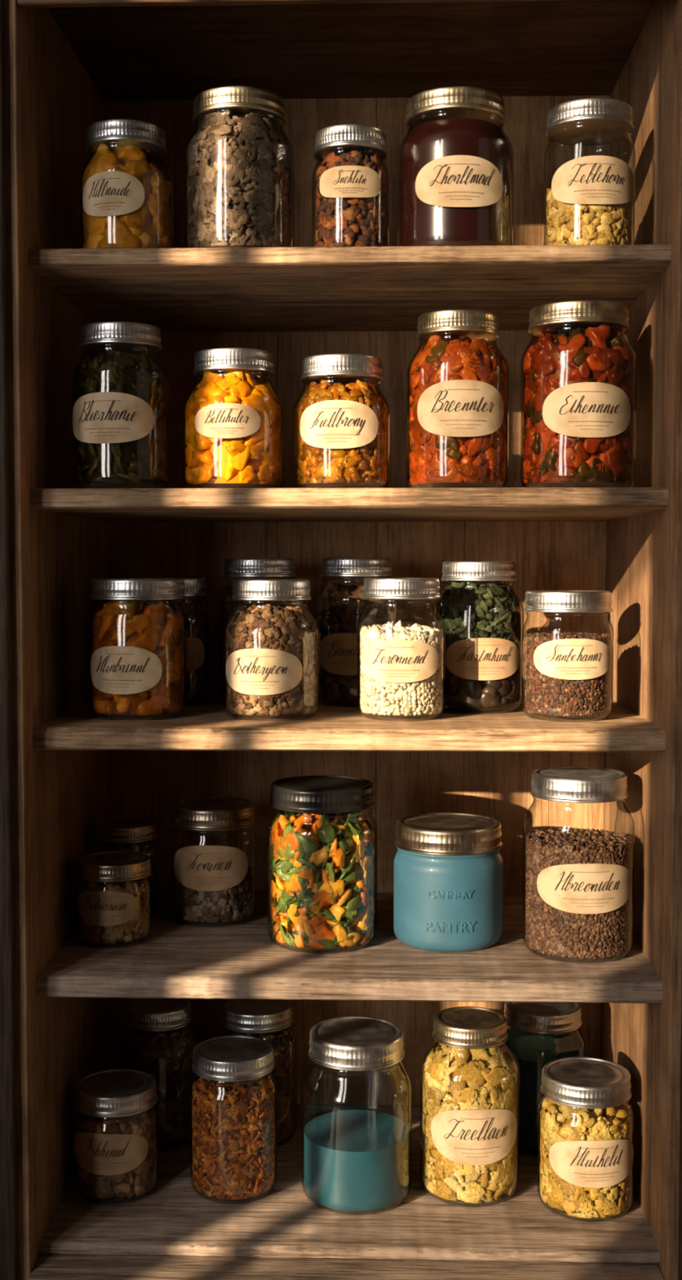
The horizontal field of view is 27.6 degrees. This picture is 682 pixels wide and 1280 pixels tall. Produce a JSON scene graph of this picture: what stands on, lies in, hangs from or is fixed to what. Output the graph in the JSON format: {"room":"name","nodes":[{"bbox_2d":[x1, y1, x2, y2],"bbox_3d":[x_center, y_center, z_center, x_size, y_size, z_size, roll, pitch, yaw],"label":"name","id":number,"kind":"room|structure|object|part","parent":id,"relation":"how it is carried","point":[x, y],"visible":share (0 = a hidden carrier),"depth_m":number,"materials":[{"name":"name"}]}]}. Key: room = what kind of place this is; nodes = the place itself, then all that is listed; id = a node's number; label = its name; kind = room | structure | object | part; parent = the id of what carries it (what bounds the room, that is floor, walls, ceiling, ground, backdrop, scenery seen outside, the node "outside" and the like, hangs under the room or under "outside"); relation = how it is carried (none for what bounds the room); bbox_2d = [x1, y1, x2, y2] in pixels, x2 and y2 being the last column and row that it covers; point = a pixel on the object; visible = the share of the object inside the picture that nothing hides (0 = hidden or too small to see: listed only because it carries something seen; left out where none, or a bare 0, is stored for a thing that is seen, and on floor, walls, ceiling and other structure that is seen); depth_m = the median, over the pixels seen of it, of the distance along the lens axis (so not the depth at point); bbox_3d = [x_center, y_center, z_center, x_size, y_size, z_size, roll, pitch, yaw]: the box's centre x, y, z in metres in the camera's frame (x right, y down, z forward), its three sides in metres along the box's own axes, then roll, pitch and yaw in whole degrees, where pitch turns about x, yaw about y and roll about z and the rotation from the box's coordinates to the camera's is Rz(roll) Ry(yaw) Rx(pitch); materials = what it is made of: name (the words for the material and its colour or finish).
{"room":"pantry","nodes":[
{"label":"pantry","id":0,"kind":"room"},
{"bbox_3d":[-0.477,0.688,0.761,5.400,0.050,3.300,0,3,2],"label":"floor","id":1,"kind":"structure","parent":0,"visible":0},
{"bbox_2d":[0,0,681,1279],"bbox_3d":[0.011,-0.056,1.529,0.774,1.360,0.448,0,3,2],"label":"cabinet","id":2,"kind":"object","parent":1,"relation":"on","point":[67,67],"visible":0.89,"depth_m":1.47,"materials":[{"name":"brown wood"}]},
{"bbox_3d":[-0.350,-0.046,1.329,0.065,1.360,0.014,0,3,2],"label":"frame","id":3,"kind":"part","parent":2,"relation":"part of","materials":[{"name":"brown wood"}]},
{"bbox_2d":[75,850,151,947],"bbox_3d":[-0.249,0.284,1.522,0.083,0.091,0.083,-2,4,-40],"label":"jar","id":4,"kind":"object","parent":2,"relation":"on","point":[113,900],"visible":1,"depth_m":1.49,"materials":[{"name":"clear glass"}]},
{"bbox_2d":[88,896,120,921],"bbox_3d":[-0.253,0.287,1.483,0.035,0.026,0.004,0,3,6],"label":"print","id":5,"kind":"object","parent":4,"relation":"on","point":[101,908],"depth_m":1.48},
{"bbox_3d":[-0.249,0.248,1.521,0.082,0.018,0.082,0,3,2],"label":"lid","id":6,"kind":"part","parent":4,"relation":"part of","materials":[{"name":"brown metal"}]},
{"bbox_2d":[73,1068,159,1204],"bbox_3d":[-0.247,0.544,1.523,0.092,0.119,0.093,1,3,11],"label":"jar","id":7,"kind":"object","parent":2,"relation":"on","point":[114,1140],"visible":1,"depth_m":1.49,"materials":[{"name":"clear glass"}]},
{"bbox_2d":[85,1138,125,1169],"bbox_3d":[-0.252,0.548,1.480,0.044,0.031,0.006,0,3,7],"label":"print","id":8,"kind":"object","parent":7,"relation":"attached to","point":[100,1153],"depth_m":1.48},
{"bbox_3d":[-0.247,0.495,1.521,0.091,0.022,0.091,0,3,2],"label":"lid","id":9,"kind":"part","parent":7,"relation":"part of","materials":[{"name":"silver metal"}]},
{"bbox_2d":[71,321,170,488],"bbox_3d":[-0.227,-0.237,1.433,0.100,0.168,0.101,0,3,2],"label":"jar","id":10,"kind":"object","parent":2,"relation":"on","point":[120,428],"visible":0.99,"depth_m":1.40,"materials":[{"name":"clear glass"}]},
{"bbox_2d":[84,400,130,435],"bbox_3d":[-0.235,-0.221,1.387,0.048,0.035,0.006,0,3,9],"label":"print","id":11,"kind":"object","parent":10,"relation":"attached to","point":[102,417],"depth_m":1.38},
{"bbox_3d":[-0.227,-0.310,1.429,0.084,0.022,0.084,0,3,2],"label":"lid","id":12,"kind":"part","parent":10,"relation":"part of","materials":[{"name":"silver metal"}]},
{"bbox_2d":[92,817,158,916],"bbox_3d":[-0.252,0.269,1.624,0.076,0.112,0.076,-3,4,-42],"label":"jar","id":13,"kind":"object","parent":2,"relation":"on","point":[137,834],"visible":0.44,"depth_m":1.61,"materials":[{"name":"clear glass"}]},
{"bbox_3d":[-0.252,0.222,1.622,0.076,0.018,0.076,0,3,2],"label":"lid","id":14,"kind":"part","parent":13,"relation":"part of","materials":[{"name":"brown metal"}]},
{"bbox_2d":[80,118,173,248],"bbox_3d":[-0.219,-0.454,1.422,0.095,0.134,0.096,-1,3,-23],"label":"jar","id":15,"kind":"object","parent":2,"relation":"on","point":[126,203],"visible":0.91,"depth_m":1.39,"materials":[{"name":"clear glass"}]},
{"bbox_2d":[93,177,125,210],"bbox_3d":[-0.231,-0.442,1.377,0.034,0.031,0.003,1,3,14],"label":"print","id":16,"kind":"object","parent":15,"relation":"on","point":[109,193],"depth_m":1.38},
{"bbox_3d":[-0.220,-0.510,1.419,0.081,0.022,0.081,0,3,2],"label":"lid","id":17,"kind":"part","parent":15,"relation":"part of","materials":[{"name":"silver metal"}]},
{"bbox_2d":[88,577,186,719],"bbox_3d":[-0.217,0.008,1.478,0.103,0.147,0.104,0,3,-8],"label":"jar","id":18,"kind":"object","parent":2,"relation":"on","point":[137,659],"visible":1,"depth_m":1.44,"materials":[{"name":"clear glass"}]},
{"bbox_2d":[102,653,142,687],"bbox_3d":[-0.227,0.031,1.431,0.043,0.035,0.005,1,3,11],"label":"print","id":19,"kind":"object","parent":18,"relation":"on","point":[119,670],"depth_m":1.43},
{"bbox_3d":[-0.217,-0.054,1.476,0.101,0.022,0.101,0,3,2],"label":"lid","id":20,"kind":"part","parent":18,"relation":"part of","materials":[{"name":"silver metal"}]},
{"bbox_2d":[121,998,198,1151],"bbox_3d":[-0.216,0.515,1.655,0.090,0.165,0.090,0,3,2],"label":"jar","id":21,"kind":"object","parent":2,"relation":"on","point":[162,1046],"visible":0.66,"depth_m":1.62,"materials":[{"name":"clear glass"}]},
{"bbox_3d":[-0.216,0.443,1.652,0.076,0.022,0.076,0,3,2],"label":"lid","id":22,"kind":"part","parent":21,"relation":"part of","materials":[{"name":"silver metal"}]},
{"bbox_2d":[156,577,211,705],"bbox_3d":[-0.196,0.001,1.631,0.086,0.147,0.087,0,3,2],"label":"jar","id":23,"kind":"object","parent":2,"relation":"on","point":[195,639],"visible":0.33,"depth_m":1.60,"materials":[{"name":"clear glass"}]},
{"bbox_3d":[-0.196,-0.062,1.628,0.076,0.022,0.076,0,3,2],"label":"lid","id":24,"kind":"part","parent":23,"relation":"part of","materials":[{"name":"silver metal"}]},
{"bbox_2d":[171,796,256,926],"bbox_3d":[-0.148,0.257,1.617,0.099,0.135,0.100,0,3,2],"label":"jar","id":25,"kind":"object","parent":2,"relation":"on","point":[212,883],"visible":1,"depth_m":1.58,"materials":[{"name":"clear glass"}]},
{"bbox_2d":[189,852,229,884],"bbox_3d":[-0.149,0.258,1.570,0.045,0.036,0.005,0,3,1],"label":"print","id":26,"kind":"object","parent":25,"relation":"attached to","point":[205,868],"depth_m":1.57},
{"bbox_3d":[-0.148,0.202,1.615,0.098,0.024,0.098,0,3,2],"label":"lid","id":27,"kind":"part","parent":25,"relation":"part of","materials":[{"name":"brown metal"}]},
{"bbox_2d":[189,1035,277,1204],"bbox_3d":[-0.118,0.525,1.525,0.096,0.156,0.096,0,3,-4],"label":"jar","id":28,"kind":"object","parent":2,"relation":"on","point":[233,1102],"visible":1,"depth_m":1.49,"materials":[{"name":"clear glass"}]},
{"bbox_3d":[-0.118,0.458,1.522,0.090,0.022,0.090,0,3,2],"label":"lid","id":29,"kind":"part","parent":28,"relation":"part of","materials":[{"name":"silver metal"}]},
{"bbox_2d":[182,347,285,488],"bbox_3d":[-0.110,-0.224,1.433,0.106,0.142,0.106,-2,4,-37],"label":"jar","id":30,"kind":"object","parent":2,"relation":"on","point":[233,426],"visible":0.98,"depth_m":1.40,"materials":[{"name":"clear glass"}]},
{"bbox_2d":[210,408,243,433],"bbox_3d":[-0.114,-0.218,1.381,0.033,0.025,0.003,0,3,4],"label":"print","id":31,"kind":"object","parent":30,"relation":"on","point":[223,420],"depth_m":1.38},
{"bbox_3d":[-0.111,-0.284,1.430,0.083,0.022,0.083,0,3,2],"label":"lid","id":32,"kind":"part","parent":30,"relation":"part of","materials":[{"name":"silver metal"}]},
{"bbox_2d":[184,85,294,248],"bbox_3d":[-0.104,-0.468,1.418,0.112,0.163,0.112,2,3,34],"label":"jar","id":33,"kind":"object","parent":2,"relation":"on","point":[239,161],"visible":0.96,"depth_m":1.37,"materials":[{"name":"clear glass"}]},
{"bbox_3d":[-0.104,-0.538,1.414,0.095,0.022,0.095,0,3,2],"label":"lid","id":34,"kind":"part","parent":33,"relation":"part of","materials":[{"name":"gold metal"}]},
{"bbox_2d":[220,999,297,1146],"bbox_3d":[-0.100,0.516,1.662,0.094,0.162,0.094,0,3,2],"label":"jar","id":35,"kind":"object","parent":2,"relation":"on","point":[269,1020],"visible":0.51,"depth_m":1.64,"materials":[{"name":"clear glass"}]},
{"bbox_3d":[-0.100,0.446,1.658,0.085,0.022,0.085,0,3,2],"label":"lid","id":36,"kind":"part","parent":35,"relation":"part of","materials":[{"name":"silver metal"}]},
{"bbox_2d":[218,558,301,702],"bbox_3d":[-0.095,-0.011,1.627,0.096,0.170,0.096,0,3,2],"label":"jar","id":37,"kind":"object","parent":2,"relation":"on","point":[233,567],"visible":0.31,"depth_m":1.59,"materials":[{"name":"clear glass"}]},
{"bbox_3d":[-0.095,-0.085,1.624,0.084,0.022,0.084,0,3,2],"label":"lid","id":38,"kind":"part","parent":37,"relation":"part of","materials":[{"name":"silver metal"}]},
{"bbox_2d":[223,579,320,720],"bbox_3d":[-0.073,0.009,1.474,0.103,0.146,0.104,0,3,-8],"label":"jar","id":39,"kind":"object","parent":2,"relation":"on","point":[272,646],"visible":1,"depth_m":1.43,"materials":[{"name":"clear glass"}]},
{"bbox_2d":[240,655,279,688],"bbox_3d":[-0.085,0.033,1.427,0.042,0.033,0.004,1,3,13],"label":"print","id":40,"kind":"object","parent":39,"relation":"on","point":[256,672],"depth_m":1.42},
{"bbox_3d":[-0.073,-0.053,1.471,0.084,0.022,0.084,0,3,2],"label":"lid","id":41,"kind":"part","parent":39,"relation":"part of","materials":[{"name":"silver metal"}]},
{"bbox_3d":[0.005,-0.653,1.303,0.624,0.105,0.012,0,3,2],"label":"rail","id":42,"kind":"part","parent":2,"relation":"part of","materials":[{"name":"brown wood"}]},
{"bbox_2d":[267,775,377,953],"bbox_3d":[-0.021,0.243,1.517,0.120,0.174,0.120,3,4,45],"label":"jar","id":43,"kind":"object","parent":2,"relation":"on","point":[322,854],"visible":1,"depth_m":1.47,"materials":[{"name":"clear glass"}]},
{"bbox_3d":[-0.021,0.168,1.514,0.114,0.024,0.114,0,3,2],"label":"lid","id":44,"kind":"part","parent":43,"relation":"part of","materials":[{"name":"metal"}]},
{"bbox_2d":[293,353,390,488],"bbox_3d":[0.000,-0.220,1.423,0.099,0.134,0.100,1,3,26],"label":"jar","id":45,"kind":"object","parent":2,"relation":"on","point":[342,417],"visible":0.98,"depth_m":1.39,"materials":[{"name":"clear glass"}]},
{"bbox_2d":[317,408,359,441],"bbox_3d":[-0.002,-0.213,1.376,0.042,0.033,0.005,0,3,2],"label":"print","id":46,"kind":"object","parent":45,"relation":"attached to","point":[334,424],"depth_m":1.37},
{"bbox_3d":[0.001,-0.276,1.421,0.084,0.022,0.084,0,3,2],"label":"lid","id":47,"kind":"part","parent":45,"relation":"part of","materials":[{"name":"silver metal"}]},
{"bbox_3d":[0.011,0.620,1.554,0.624,0.008,0.432,0,3,2],"label":"sill","id":48,"kind":"part","parent":2,"relation":"part of","materials":[{"name":"brown wood"}]},
{"bbox_3d":[0.012,0.607,1.581,0.624,0.012,0.378,0,3,2],"label":"shelf","id":49,"kind":"part","parent":2,"relation":"part of","materials":[{"name":"brown wood"}]},
{"bbox_3d":[0.012,0.089,1.555,0.624,0.022,0.378,0,3,2],"label":"shelf","id":50,"kind":"part","parent":2,"relation":"part of","materials":[{"name":"brown wood"}]},
{"bbox_3d":[0.012,0.339,1.567,0.624,0.022,0.378,0,3,2],"label":"shelf","id":51,"kind":"part","parent":2,"relation":"part of","materials":[{"name":"brown wood"}]},
{"bbox_3d":[0.012,-0.148,1.543,0.624,0.020,0.378,0,3,2],"label":"shelf","id":52,"kind":"part","parent":2,"relation":"part of","materials":[{"name":"brown wood"}]},
{"bbox_3d":[0.012,-0.382,1.532,0.624,0.018,0.378,0,3,2],"label":"shelf","id":53,"kind":"part","parent":2,"relation":"part of","materials":[{"name":"brown wood"}]},
{"bbox_2d":[312,124,389,246],"bbox_3d":[0.010,-0.449,1.409,0.078,0.126,0.079,0,3,2],"label":"jar","id":54,"kind":"object","parent":2,"relation":"on","point":[350,192],"visible":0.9,"depth_m":1.38,"materials":[{"name":"clear glass"}]},
{"bbox_3d":[0.010,-0.501,1.407,0.075,0.022,0.075,0,3,2],"label":"lid","id":55,"kind":"part","parent":54,"relation":"part of","materials":[{"name":"silver metal"}]},
{"bbox_2d":[334,170,366,192],"bbox_3d":[0.009,-0.453,1.371,0.032,0.022,0.003,0,3,1],"label":"print","id":56,"kind":"object","parent":54,"relation":"on","point":[345,181],"depth_m":1.37},
{"bbox_2d":[315,557,395,706],"bbox_3d":[0.018,-0.011,1.623,0.096,0.170,0.097,0,3,2],"label":"jar","id":57,"kind":"object","parent":2,"relation":"on","point":[341,606],"visible":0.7,"depth_m":1.58,"materials":[{"name":"clear glass"}]},
{"bbox_2d":[331,640,360,669],"bbox_3d":[0.007,0.017,1.579,0.037,0.033,0.004,1,3,14],"label":"print","id":58,"kind":"object","parent":57,"relation":"attached to","point":[344,652],"depth_m":1.58},
{"bbox_3d":[0.018,-0.085,1.620,0.084,0.022,0.084,0,3,2],"label":"lid","id":59,"kind":"part","parent":57,"relation":"part of","materials":[{"name":"silver metal"}]},
{"bbox_2d":[301,1016,412,1215],"bbox_3d":[0.017,0.514,1.510,0.120,0.180,0.120,0,3,2],"label":"paint jar","id":60,"kind":"object","parent":2,"relation":"on","point":[356,1160],"visible":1,"depth_m":1.47,"materials":[{"name":"clear glass"}]},
{"bbox_3d":[0.017,0.437,1.507,0.104,0.026,0.104,0,3,2],"label":"lid","id":61,"kind":"part","parent":60,"relation":"part of","materials":[{"name":"silver metal"}]},
{"bbox_3d":[0.019,-0.037,1.752,0.624,1.299,0.004,0,3,2],"label":"panel","id":62,"kind":"part","parent":2,"relation":"part of","materials":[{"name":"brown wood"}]},
{"bbox_2d":[357,577,445,720],"bbox_3d":[0.064,0.008,1.469,0.093,0.148,0.094,0,3,7],"label":"jar","id":63,"kind":"object","parent":2,"relation":"on","point":[402,668],"visible":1,"depth_m":1.43,"materials":[{"name":"clear glass"}]},
{"bbox_2d":[377,646,419,676],"bbox_3d":[0.059,0.022,1.426,0.043,0.031,0.005,0,3,7],"label":"print","id":64,"kind":"object","parent":63,"relation":"on","point":[393,661],"depth_m":1.42},
{"bbox_3d":[0.064,-0.055,1.467,0.082,0.022,0.082,0,3,2],"label":"lid","id":65,"kind":"part","parent":63,"relation":"part of","materials":[{"name":"silver metal"}]},
{"bbox_2d":[393,813,503,951],"bbox_3d":[0.118,0.264,1.522,0.120,0.131,0.121,0,3,2],"label":"jar","id":66,"kind":"object","parent":2,"relation":"on","point":[448,868],"visible":1,"depth_m":1.47,"materials":[{"name":"paint"}]},
{"bbox_3d":[0.118,0.212,1.520,0.117,0.026,0.117,0,3,2],"label":"lid","id":67,"kind":"part","parent":66,"relation":"part of","materials":[{"name":"brown metal"}]},
{"bbox_2d":[397,86,513,246],"bbox_3d":[0.116,-0.466,1.413,0.118,0.160,0.119,2,3,34],"label":"jam jar","id":68,"kind":"object","parent":2,"relation":"on","point":[455,155],"visible":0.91,"depth_m":1.37,"materials":[{"name":"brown glass"}]},
{"bbox_3d":[0.116,-0.535,1.410,0.102,0.022,0.102,0,3,2],"label":"lid","id":69,"kind":"part","parent":68,"relation":"part of","materials":[{"name":"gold metal"}]},
{"bbox_2d":[439,163,484,199],"bbox_3d":[0.118,-0.448,1.357,0.044,0.035,0.004,0,3,-2],"label":"print","id":70,"kind":"object","parent":68,"relation":"attached to","point":[457,181],"depth_m":1.36},
{"bbox_2d":[407,309,509,488],"bbox_3d":[0.120,-0.242,1.421,0.104,0.178,0.105,-1,3,-15],"label":"sauce jar","id":71,"kind":"object","parent":2,"relation":"on","point":[458,384],"visible":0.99,"depth_m":1.38,"materials":[{"name":"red glass"}]},
{"bbox_3d":[0.120,-0.320,1.418,0.084,0.022,0.084,0,3,2],"label":"lid","id":72,"kind":"part","parent":71,"relation":"part of","materials":[{"name":"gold metal"}]},
{"bbox_2d":[440,388,486,428],"bbox_3d":[0.121,-0.228,1.372,0.046,0.039,0.005,0,3,-2],"label":"print","id":73,"kind":"object","parent":71,"relation":"attached to","point":[460,408],"depth_m":1.37},
{"bbox_2d":[420,1006,519,1207],"bbox_3d":[0.141,0.508,1.523,0.112,0.191,0.114,0,3,2],"label":"jar","id":74,"kind":"object","parent":2,"relation":"on","point":[470,1077],"visible":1,"depth_m":1.48,"materials":[{"name":"clear glass"}]},
{"bbox_3d":[0.141,0.423,1.519,0.082,0.022,0.082,0,3,2],"label":"lid","id":75,"kind":"part","parent":74,"relation":"part of","materials":[{"name":"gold metal"}]},
{"bbox_2d":[454,1117,500,1157],"bbox_3d":[0.145,0.527,1.472,0.049,0.042,0.006,0,3,-4],"label":"print","id":76,"kind":"object","parent":74,"relation":"attached to","point":[474,1137],"depth_m":1.47},
{"bbox_2d":[434,561,524,713],"bbox_3d":[0.153,-0.005,1.547,0.100,0.166,0.101,1,3,11],"label":"jar","id":77,"kind":"object","parent":2,"relation":"on","point":[482,652],"visible":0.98,"depth_m":1.51,"materials":[{"name":"clear glass"}]},
{"bbox_3d":[0.153,-0.077,1.544,0.083,0.022,0.083,0,3,2],"label":"lid","id":78,"kind":"part","parent":77,"relation":"part of","materials":[{"name":"silver metal"}]},
{"bbox_2d":[466,644,504,674],"bbox_3d":[0.156,0.021,1.500,0.042,0.032,0.005,0,3,-3],"label":"print","id":79,"kind":"object","parent":77,"relation":"on","point":[480,659],"depth_m":1.50},
{"bbox_2d":[502,1001,585,1155],"bbox_3d":[0.239,0.514,1.651,0.100,0.166,0.100,0,3,2],"label":"glass jar","id":80,"kind":"object","parent":2,"relation":"on","point":[533,1053],"visible":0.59,"depth_m":1.61,"materials":[{"name":"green glass"}]},
{"bbox_3d":[0.239,0.442,1.647,0.092,0.022,0.092,0,3,2],"label":"lid","id":81,"kind":"part","parent":80,"relation":"part of","materials":[{"name":"silver metal"}]},
{"bbox_2d":[522,590,613,721],"bbox_3d":[0.239,0.015,1.464,0.095,0.134,0.096,0,3,2],"label":"jar","id":82,"kind":"object","parent":2,"relation":"on","point":[567,674],"visible":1,"depth_m":1.43,"materials":[{"name":"clear glass"}]},
{"bbox_3d":[0.239,-0.041,1.462,0.092,0.022,0.092,0,3,2],"label":"lid","id":83,"kind":"part","parent":82,"relation":"part of","materials":[{"name":"silver metal"}]},
{"bbox_2d":[555,644,596,674],"bbox_3d":[0.241,0.020,1.419,0.043,0.029,0.005,0,3,-2],"label":"print","id":84,"kind":"object","parent":82,"relation":"on","point":[569,659],"depth_m":1.42},
{"bbox_2d":[520,300,637,487],"bbox_3d":[0.243,-0.245,1.420,0.117,0.185,0.118,2,3,30],"label":"sauce jar","id":85,"kind":"object","parent":2,"relation":"on","point":[579,410],"visible":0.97,"depth_m":1.38,"materials":[{"name":"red glass"}]},
{"bbox_3d":[0.243,-0.327,1.417,0.102,0.022,0.102,0,3,2],"label":"lid","id":86,"kind":"part","parent":85,"relation":"part of","materials":[{"name":"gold metal"}]},
{"bbox_2d":[568,391,613,429],"bbox_3d":[0.246,-0.226,1.364,0.045,0.037,0.004,0,3,-3],"label":"print","id":87,"kind":"object","parent":85,"relation":"attached to","point":[587,410],"depth_m":1.36},
{"bbox_2d":[523,766,635,963],"bbox_3d":[0.253,0.236,1.478,0.117,0.191,0.118,-1,3,-19],"label":"jar","id":88,"kind":"object","parent":2,"relation":"on","point":[579,883],"visible":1,"depth_m":1.43,"materials":[{"name":"clear glass"}]},
{"bbox_3d":[0.253,0.153,1.474,0.102,0.024,0.102,0,3,2],"label":"lid","id":89,"kind":"part","parent":88,"relation":"part of","materials":[{"name":"silver metal"}]},
{"bbox_2d":[564,871,613,906],"bbox_3d":[0.255,0.255,1.423,0.052,0.036,0.006,0,3,-2],"label":"print","id":90,"kind":"object","parent":88,"relation":"attached to","point":[581,888],"depth_m":1.42},
{"bbox_2d":[537,1057,635,1222],"bbox_3d":[0.262,0.533,1.486,0.102,0.144,0.103,-1,3,-15],"label":"jar","id":91,"kind":"object","parent":2,"relation":"on","point":[587,1145],"visible":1,"depth_m":1.45,"materials":[{"name":"clear glass"}]},
{"bbox_3d":[0.262,0.472,1.483,0.096,0.022,0.096,0,3,2],"label":"lid","id":92,"kind":"part","parent":91,"relation":"part of","materials":[{"name":"silver metal"}]},
{"bbox_2d":[573,1146,618,1181],"bbox_3d":[0.265,0.543,1.438,0.048,0.035,0.006,0,3,-4],"label":"print","id":93,"kind":"object","parent":91,"relation":"attached to","point":[590,1163],"depth_m":1.44},
{"bbox_2d":[543,97,635,245],"bbox_3d":[0.252,-0.460,1.406,0.091,0.149,0.092,0,3,2],"label":"jar","id":94,"kind":"object","parent":2,"relation":"on","point":[589,202],"visible":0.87,"depth_m":1.37,"materials":[{"name":"clear glass"}]},
{"bbox_3d":[0.252,-0.524,1.403,0.087,0.022,0.087,0,3,2],"label":"lid","id":95,"kind":"part","parent":94,"relation":"part of","materials":[{"name":"silver metal"}]},
{"bbox_2d":[574,163,620,197],"bbox_3d":[0.253,-0.451,1.364,0.046,0.033,0.006,0,3,-1],"label":"print","id":96,"kind":"object","parent":94,"relation":"attached to","point":[591,180],"depth_m":1.36},
{"bbox_3d":[0.359,-0.045,1.306,0.065,1.360,0.014,0,3,2],"label":"frame","id":97,"kind":"part","parent":2,"relation":"part of","materials":[{"name":"brown wood"}]}
]}

